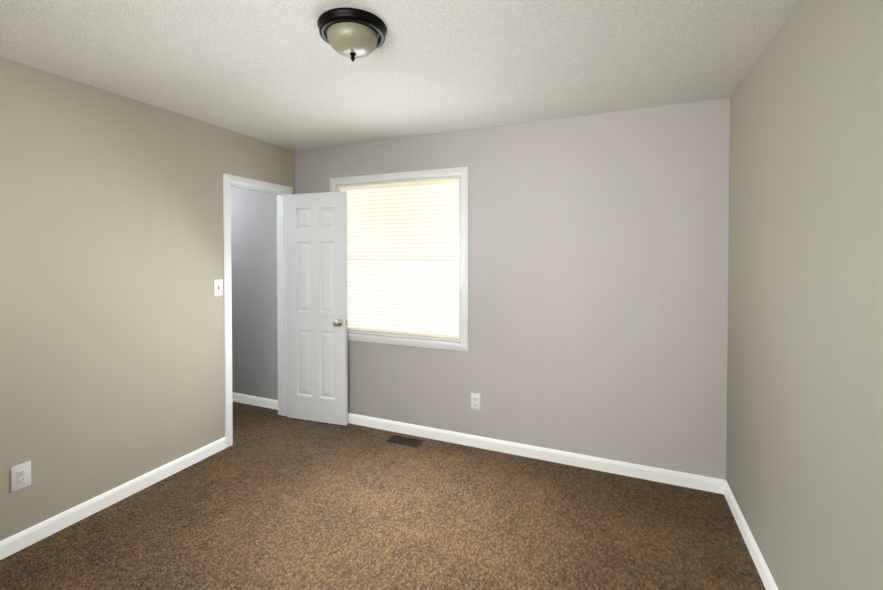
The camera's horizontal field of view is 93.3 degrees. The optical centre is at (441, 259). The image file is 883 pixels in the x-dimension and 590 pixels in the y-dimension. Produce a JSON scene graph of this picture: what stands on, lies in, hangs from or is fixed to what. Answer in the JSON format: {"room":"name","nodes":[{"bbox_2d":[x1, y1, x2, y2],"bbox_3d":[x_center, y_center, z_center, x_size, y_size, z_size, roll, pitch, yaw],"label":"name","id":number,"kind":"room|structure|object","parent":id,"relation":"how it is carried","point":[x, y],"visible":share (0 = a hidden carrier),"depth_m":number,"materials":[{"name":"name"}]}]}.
{"room":"empty bedroom","nodes":[
{"label":"empty bedroom","id":0,"kind":"room"},
{"bbox_2d":[0,57,294,540],"bbox_3d":[-2.101,0.233,2.288,0.120,2.440,3.520,0,1,23],"label":"wall","id":1,"kind":"structure","parent":0,"point":[112,375],"depth_m":2.44,"materials":[{"name":"paint"}]},
{"bbox_2d":[11,461,30,491],"bbox_3d":[-2.116,1.091,2.100,0.008,0.125,0.076,0,1,23],"label":"electrical outlet","id":2,"kind":"object","parent":1,"relation":"attached to","point":[20,476],"visible":1,"depth_m":2.10,"materials":[{"name":"white plastic"}]},
{"bbox_2d":[0,437,225,559],"bbox_3d":[-2.159,1.415,1.993,0.014,0.085,2.603,0,1,23],"label":"baseboard","id":3,"kind":"structure","parent":1,"relation":"attached to","point":[17,542],"depth_m":2.41,"materials":[{"name":"white wood"}]},
{"bbox_2d":[214,279,222,296],"bbox_3d":[-1.669,0.211,3.131,0.018,0.125,0.076,0,1,23],"label":"light switch","id":4,"kind":"object","parent":1,"relation":"attached to","point":[218,287],"visible":1,"depth_m":3.13,"materials":[{"name":"white plastic"}]},
{"bbox_2d":[223,173,292,447],"bbox_3d":[-1.571,0.387,3.543,0.154,2.097,0.734,0,1,23],"label":"door frame","id":5,"kind":"structure","parent":1,"relation":"attached to","point":[228,179],"depth_m":3.47,"materials":[{"name":"white wood"}]},
{"bbox_2d":[286,191,347,425],"bbox_3d":[-1.101,0.419,3.671,0.598,2.005,0.035,0,1,18],"label":"door","id":6,"kind":"structure","parent":1,"relation":"in","point":[316,278],"depth_m":3.65,"materials":[{"name":"white wood"}]},
{"bbox_2d":[333,319,347,326],"bbox_3d":[-0.858,0.540,3.594,0.104,0.068,0.167,0,1,18],"label":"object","id":7,"kind":"structure","parent":6,"relation":"attached to","point":[337,322],"depth_m":3.57,"materials":[{"name":"silver metal"}]},
{"bbox_2d":[0,401,765,589],"bbox_3d":[-1.652,1.505,2.197,6.230,0.100,3.670,0,1,23],"label":"floor","id":8,"kind":"structure","parent":0,"point":[270,499],"depth_m":2.26,"materials":[{"name":"carpet"}]},
{"bbox_2d":[386,435,423,447],"bbox_3d":[-0.289,1.436,3.303,0.275,0.007,0.115,0,1,23],"label":"air vent register","id":9,"kind":"object","parent":8,"relation":"on","point":[407,441],"visible":1,"depth_m":3.30,"materials":[{"name":"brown metal"}]},
{"bbox_2d":[0,0,799,150],"bbox_3d":[-1.652,-1.035,2.162,6.230,0.100,3.670,0,1,23],"label":"ceiling","id":10,"kind":"structure","parent":0,"point":[282,73],"depth_m":2.04,"materials":[{"name":"white paint"}]},
{"bbox_2d":[317,7,386,61],"bbox_3d":[-0.374,-0.907,1.759,0.288,0.145,0.288,0,1,23],"label":"lamp","id":11,"kind":"object","parent":10,"relation":"attached to","point":[352,34],"visible":1,"depth_m":1.68,"materials":[{"name":"brown metal"}]},
{"bbox_2d":[231,98,729,480],"bbox_3d":[-0.967,0.212,3.800,6.230,2.440,0.150,0,1,23],"label":"wall","id":12,"kind":"structure","parent":0,"point":[598,288],"depth_m":2.93,"materials":[{"name":"paint"}]},
{"bbox_2d":[232,392,277,409],"bbox_3d":[-2.616,1.381,4.425,2.480,0.085,0.014,0,1,23],"label":"baseboard","id":13,"kind":"structure","parent":12,"relation":"attached to","point":[236,397],"depth_m":4.08,"materials":[{"name":"white wood"}]},
{"bbox_2d":[330,166,468,351],"bbox_3d":[-0.379,-0.006,3.504,1.305,1.429,0.102,0,1,23],"label":"window","id":14,"kind":"structure","parent":12,"relation":"in","point":[463,172],"depth_m":3.28,"materials":[{"name":"white wood"}]},
{"bbox_2d":[339,178,458,337],"bbox_3d":[-0.381,-0.012,3.500,1.135,1.258,0.054,0,1,23],"label":"window blind","id":15,"kind":"object","parent":14,"relation":"attached to","point":[402,257],"visible":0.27,"depth_m":3.47,"materials":[{"name":"white"}]},
{"bbox_2d":[347,329,458,341],"bbox_3d":[-0.377,0.631,3.519,1.147,0.020,0.089,0,1,23],"label":"window sill","id":16,"kind":"structure","parent":12,"relation":"attached to","point":[404,335],"depth_m":3.46,"materials":[{"name":"white wood"}]},
{"bbox_2d":[471,393,479,409],"bbox_3d":[0.262,1.091,3.208,0.076,0.125,0.008,0,1,23],"label":"electrical outlet","id":17,"kind":"object","parent":12,"relation":"attached to","point":[475,401],"visible":1,"depth_m":3.21,"materials":[{"name":"white plastic"}]},
{"bbox_2d":[348,413,719,493],"bbox_3d":[0.195,1.398,3.227,3.390,0.085,0.033,0,1,23],"label":"baseboard","id":18,"kind":"structure","parent":12,"relation":"attached to","point":[704,483],"depth_m":2.99,"materials":[{"name":"white wood"}]},
{"bbox_2d":[726,0,882,589],"bbox_3d":[1.132,0.253,0.921,0.120,2.440,3.520,0,1,23],"label":"wall","id":19,"kind":"structure","parent":0,"point":[804,464],"depth_m":1.47,"materials":[{"name":"paint"}]},
{"bbox_2d":[720,479,778,589],"bbox_3d":[1.092,1.429,1.015,0.014,0.085,3.330,0,1,23],"label":"baseboard","id":20,"kind":"structure","parent":19,"relation":"attached to","point":[763,570],"depth_m":2.09,"materials":[{"name":"white wood"}]}
]}

